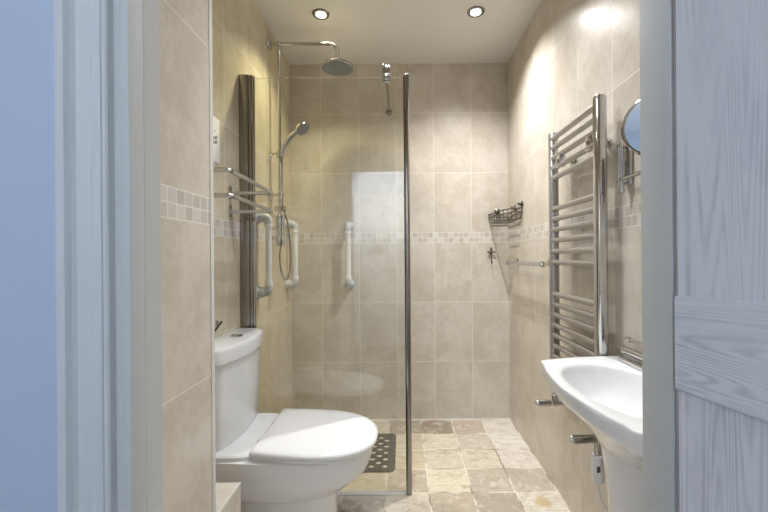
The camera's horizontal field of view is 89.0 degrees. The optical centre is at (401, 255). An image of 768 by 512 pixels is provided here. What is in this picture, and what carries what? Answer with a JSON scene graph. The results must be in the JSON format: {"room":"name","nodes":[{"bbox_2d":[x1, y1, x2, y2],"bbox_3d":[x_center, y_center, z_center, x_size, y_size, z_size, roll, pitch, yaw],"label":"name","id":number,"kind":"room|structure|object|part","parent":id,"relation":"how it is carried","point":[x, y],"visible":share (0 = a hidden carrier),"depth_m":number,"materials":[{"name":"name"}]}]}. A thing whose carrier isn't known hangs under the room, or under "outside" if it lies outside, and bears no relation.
{"room":"bathroom","nodes":[
{"label":"bathroom","id":0,"kind":"room"},
{"bbox_2d":[0,0,57,511],"bbox_3d":[-0.200,-0.023,0.573,3.800,2.250,0.034,0,0,0],"label":"wall","id":1,"kind":"structure","parent":0,"point":[28,367],"depth_m":0.56,"materials":[{"name":"blue paint"}]},
{"bbox_2d":[54,0,116,511],"bbox_3d":[-0.445,0.173,0.549,0.070,1.860,0.020,0,0,0],"label":"trim","id":2,"kind":"structure","parent":1,"relation":"attached to","point":[83,29],"depth_m":0.54,"materials":[{"name":"white paint"}]},
{"bbox_2d":[113,0,121,511],"bbox_3d":[-0.405,0.213,0.574,0.016,1.780,0.030,0,0,0],"label":"trim","id":3,"kind":"structure","parent":1,"relation":"attached to","point":[115,2],"depth_m":0.56,"materials":[{"name":"white paint"}]},
{"bbox_2d":[159,0,211,511],"bbox_3d":[-0.626,-0.090,0.835,0.234,2.390,0.420,0,0,0],"label":"wall pier","id":4,"kind":"object","parent":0,"point":[183,24],"visible":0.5,"depth_m":0.92,"materials":[{"name":"beige tile"}]},
{"bbox_2d":[208,0,215,511],"bbox_3d":[-0.511,-0.091,1.042,0.008,2.390,0.017,0,0,0],"label":"trim","id":5,"kind":"structure","parent":4,"relation":"attached to","point":[209,1],"depth_m":1.04,"materials":[{"name":"white plastic"}]},
{"bbox_2d":[212,0,292,413],"bbox_3d":[-0.772,-0.064,1.621,0.060,2.440,1.992,0,0,0],"label":"wall","id":6,"kind":"structure","parent":0,"point":[240,32],"depth_m":2.02,"materials":[{"name":"beige tile"}]},
{"bbox_2d":[213,116,219,164],"bbox_3d":[-0.743,-0.462,1.533,0.003,0.179,0.110,0,0,0],"label":"notice","id":7,"kind":"object","parent":6,"relation":"attached to","point":[216,126],"visible":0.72,"depth_m":1.56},
{"bbox_2d":[215,320,222,331],"bbox_3d":[-0.727,0.276,1.527,0.022,0.039,0.079,0,0,-3],"label":"peg","id":8,"kind":"object","parent":6,"relation":"attached to","point":[217,323],"visible":0.92,"depth_m":1.54,"materials":[{"name":"silver metal"}]},
{"bbox_2d":[213,167,272,216],"bbox_3d":[-0.646,-0.234,1.468,0.193,0.135,0.443,0,0,0],"label":"towel rack","id":9,"kind":"object","parent":6,"relation":"attached to","point":[232,194],"visible":0.74,"depth_m":1.50,"materials":[{"name":"silver metal"}]},
{"bbox_3d":[-0.739,-0.193,1.680,0.007,0.054,0.018,0,0,0],"label":"wall plate","id":10,"kind":"part","parent":9,"relation":"part of","materials":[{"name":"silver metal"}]},
{"bbox_3d":[-0.645,-0.274,1.468,0.190,0.023,0.441,0,0,0],"label":"rail","id":11,"kind":"part","parent":9,"relation":"part of","materials":[{"name":"silver metal"}]},
{"bbox_3d":[-0.645,-0.194,1.472,0.190,0.022,0.431,0,0,0],"label":"rail","id":12,"kind":"part","parent":9,"relation":"part of","materials":[{"name":"silver metal"}]},
{"bbox_2d":[256,213,272,298],"bbox_3d":[-0.702,-0.006,2.000,0.078,0.452,0.068,0,0,0],"label":"grab rail","id":13,"kind":"object","parent":6,"relation":"attached to","point":[261,292],"visible":0.94,"depth_m":1.99,"materials":[{"name":"white plastic"}]},
{"bbox_2d":[285,219,298,289],"bbox_3d":[-0.702,-0.010,2.500,0.078,0.452,0.068,0,0,0],"label":"grab rail","id":14,"kind":"object","parent":6,"relation":"attached to","point":[289,284],"visible":0.94,"depth_m":2.49,"materials":[{"name":"grey plastic"}]},
{"bbox_2d":[266,37,353,279],"bbox_3d":[-0.506,-0.545,2.187,0.481,1.358,0.182,0,0,0],"label":"shower","id":15,"kind":"object","parent":6,"relation":"attached to","point":[336,66],"visible":0.94,"depth_m":2.18,"materials":[{"name":"silver metal"}]},
{"bbox_3d":[-0.546,-1.141,2.187,0.390,0.120,0.021,0,0,0],"label":"arm","id":16,"kind":"part","parent":15,"relation":"part of","materials":[{"name":"silver metal"}]},
{"bbox_3d":[-0.360,-1.048,2.187,0.168,0.003,0.168,0,0,0],"label":"spray plate","id":17,"kind":"part","parent":15,"relation":"part of","materials":[{"name":"silver metal"}]},
{"bbox_2d":[252,0,541,64],"bbox_3d":[-0.022,-1.320,1.633,1.580,0.060,2.087,0,0,0],"label":"ceiling","id":18,"kind":"structure","parent":0,"point":[363,31],"depth_m":2.22,"materials":[{"name":"paint"}]},
{"bbox_2d":[312,8,329,19],"bbox_3d":[-0.430,-1.281,2.070,0.092,0.010,0.092,0,0,0],"label":"recessed light","id":19,"kind":"object","parent":18,"relation":"in","point":[319,13],"visible":1,"depth_m":2.06,"materials":[{"name":"metal"}]},
{"bbox_2d":[467,6,484,17],"bbox_3d":[0.390,-1.287,2.060,0.092,0.010,0.092,0,0,0],"label":"recessed light","id":20,"kind":"object","parent":18,"relation":"in","point":[475,11],"visible":1,"depth_m":2.05,"materials":[{"name":"metal"}]},
{"bbox_2d":[290,63,509,418],"bbox_3d":[-0.013,-0.070,2.647,1.580,2.440,0.060,0,0,0],"label":"wall","id":21,"kind":"structure","parent":0,"point":[348,345],"depth_m":2.62,"materials":[{"name":"beige tile"}]},
{"bbox_2d":[344,221,354,288],"bbox_3d":[-0.352,-0.006,2.577,0.068,0.452,0.078,0,0,0],"label":"grab rail","id":22,"kind":"object","parent":21,"relation":"attached to","point":[349,226],"visible":1,"depth_m":2.55,"materials":[{"name":"grey plastic"}]},
{"bbox_2d":[370,418,509,419],"bbox_3d":[-0.002,1.097,2.615,1.458,0.006,0.004,0,0,0],"label":"trim","id":23,"kind":"structure","parent":21,"relation":"attached to","point":[472,418],"depth_m":2.61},
{"bbox_2d":[487,247,495,263],"bbox_3d":[0.598,-0.004,2.601,0.050,0.113,0.039,0,0,34],"label":"robe hook","id":24,"kind":"object","parent":21,"relation":"attached to","point":[490,251],"visible":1,"depth_m":2.60,"materials":[{"name":"silver metal"}]},
{"bbox_3d":[0.597,-0.029,2.606,0.058,0.064,0.024,0,0,0],"label":"hook plate","id":25,"kind":"part","parent":24,"relation":"part of","materials":[{"name":"silver metal"}]},
{"bbox_2d":[241,419,571,511],"bbox_3d":[-0.003,1.100,1.633,1.580,0.001,2.087,0,0,0],"label":"floor","id":26,"kind":"structure","parent":0,"point":[482,465],"depth_m":1.95,"materials":[{"name":"stone"}]},
{"bbox_2d":[216,482,240,511],"bbox_3d":[-0.618,0.906,1.133,0.234,0.398,0.164,0,0,0],"label":"wall","id":27,"kind":"structure","parent":26,"relation":"on","point":[223,490],"depth_m":1.17,"materials":[{"name":"beige tile"}]},
{"bbox_2d":[218,482,240,511],"bbox_3d":[-0.504,0.706,1.133,0.005,0.004,0.165,0,0,0],"label":"trim","id":28,"kind":"structure","parent":27,"relation":"attached to","point":[239,483],"depth_m":1.14,"materials":[{"name":"white plastic"}]},
{"bbox_2d":[215,328,377,511],"bbox_3d":[-0.413,0.707,1.528,0.639,0.790,0.439,0,0,0],"label":"toilet","id":29,"kind":"object","parent":26,"relation":"on","point":[290,460],"visible":0.94,"depth_m":1.39,"materials":[{"name":"white ceramic"}]},
{"bbox_3d":[-0.660,0.350,1.535,0.150,0.060,0.424,0,0,0],"label":"cistern lid","id":30,"kind":"part","parent":29,"relation":"part of","materials":[{"name":"white ceramic"}]},
{"bbox_3d":[-0.310,0.702,1.510,0.408,0.036,0.380,0,0,0],"label":"seat","id":31,"kind":"part","parent":29,"relation":"part of","materials":[{"name":"white plastic"}]},
{"bbox_3d":[-0.307,0.681,1.510,0.426,0.049,0.404,0,0,0],"label":"lid","id":32,"kind":"part","parent":29,"relation":"part of","materials":[{"name":"white plastic"}]},
{"bbox_2d":[239,63,411,495],"bbox_3d":[-0.351,0.059,2.196,0.780,2.086,0.839,0,0,0],"label":"screen","id":33,"kind":"object","parent":26,"relation":"on","point":[248,304],"visible":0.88,"depth_m":1.79,"materials":[{"name":"silver glass"}]},
{"bbox_3d":[0.026,0.133,1.800,0.027,1.931,0.027,0,0,0],"label":"post","id":34,"kind":"part","parent":33,"relation":"part of","materials":[{"name":"metal"}]},
{"bbox_2d":[363,433,395,472],"bbox_3d":[-0.337,1.099,2.195,0.604,0.006,0.426,0,0,0],"label":"mat","id":35,"kind":"object","parent":26,"relation":"on","point":[377,468],"visible":0.25,"depth_m":2.14,"materials":[{"name":"brown rubber"}]},
{"bbox_2d":[541,336,642,511],"bbox_3d":[0.562,0.670,0.973,0.319,0.850,0.598,0,0,0],"label":"basin","id":36,"kind":"object","parent":26,"relation":"on","point":[605,392],"visible":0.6,"depth_m":0.98,"materials":[{"name":"white ceramic"}]},
{"bbox_3d":[0.560,0.413,0.973,0.319,0.175,0.598,0,0,0],"label":"bowl","id":37,"kind":"part","parent":36,"relation":"part of","materials":[{"name":"white ceramic"}]},
{"bbox_2d":[618,336,641,370],"bbox_3d":[0.655,0.284,1.013,0.111,0.080,0.410,0,0,0],"label":"tap","id":38,"kind":"object","parent":36,"relation":"on","point":[632,361],"depth_m":1.15,"materials":[{"name":"silver metal"}]},
{"bbox_2d":[507,0,641,511],"bbox_3d":[0.747,-0.076,1.621,0.060,2.440,1.992,0,0,0],"label":"wall","id":39,"kind":"structure","parent":0,"point":[569,53],"depth_m":1.71,"materials":[{"name":"beige tile"}]},
{"bbox_2d":[488,200,522,223],"bbox_3d":[0.644,-0.273,2.455,0.141,0.114,0.321,0,0,0],"label":"wire basket","id":40,"kind":"object","parent":39,"relation":"attached to","point":[496,211],"visible":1,"depth_m":2.44,"materials":[{"name":"silver metal"}]},
{"bbox_2d":[505,258,548,267],"bbox_3d":[0.684,0.035,2.151,0.068,0.044,0.636,0,0,0],"label":"towel rail","id":41,"kind":"object","parent":39,"relation":"attached to","point":[542,264],"visible":0.84,"depth_m":2.03,"materials":[{"name":"silver metal"}]},
{"bbox_2d":[535,94,611,510],"bbox_3d":[0.636,0.161,1.481,0.165,1.385,0.464,0,0,0],"label":"towel radiator","id":42,"kind":"object","parent":39,"relation":"attached to","point":[596,140],"visible":0.7,"depth_m":1.37,"materials":[{"name":"silver metal"}]},
{"bbox_2d":[616,99,640,193],"bbox_3d":[0.646,-0.304,1.086,0.137,0.218,0.318,0,0,0],"label":"mirror","id":43,"kind":"object","parent":39,"relation":"attached to","point":[630,128],"visible":0.4,"depth_m":1.02,"materials":[{"name":"silver metal"}]},
{"bbox_3d":[0.678,-0.284,1.123,0.029,0.122,0.217,0,0,0],"label":"swing arm","id":44,"kind":"part","parent":43,"relation":"part of","materials":[{"name":"silver metal"}]},
{"bbox_3d":[0.645,-0.331,0.982,0.163,0.163,0.015,0,0,38],"label":"mirror frame","id":45,"kind":"part","parent":43,"relation":"part of","materials":[{"name":"silver metal"}]},
{"bbox_2d":[624,103,640,151],"bbox_3d":[0.642,-0.331,0.978,0.152,0.152,0.001,0,0,38],"label":"mirror glass","id":46,"kind":"object","parent":43,"relation":"attached to","point":[632,117],"depth_m":1.01,"materials":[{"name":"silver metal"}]},
{"bbox_3d":[-0.013,-0.095,0.607,1.460,2.390,0.035,0,0,0],"label":"wall","id":47,"kind":"structure","parent":0,"visible":0},
{"bbox_2d":[118,0,162,511],"bbox_3d":[-0.390,0.213,0.587,0.014,1.780,0.070,0,0,0],"label":"trim","id":48,"kind":"structure","parent":47,"relation":"attached to","point":[139,87],"depth_m":0.57,"materials":[{"name":"white paint"}]},
{"bbox_2d":[639,0,676,511],"bbox_3d":[0.394,0.207,0.592,0.014,1.780,0.072,0,0,0],"label":"trim","id":49,"kind":"structure","parent":47,"relation":"attached to","point":[656,16],"depth_m":0.59,"materials":[{"name":"grey paint"}]},
{"bbox_2d":[673,0,767,511],"bbox_3d":[0.506,0.213,0.191,0.034,1.742,0.757,0,0,-17],"label":"door","id":50,"kind":"structure","parent":47,"relation":"in","point":[721,46],"depth_m":0.49,"materials":[{"name":"wood"}]}
]}

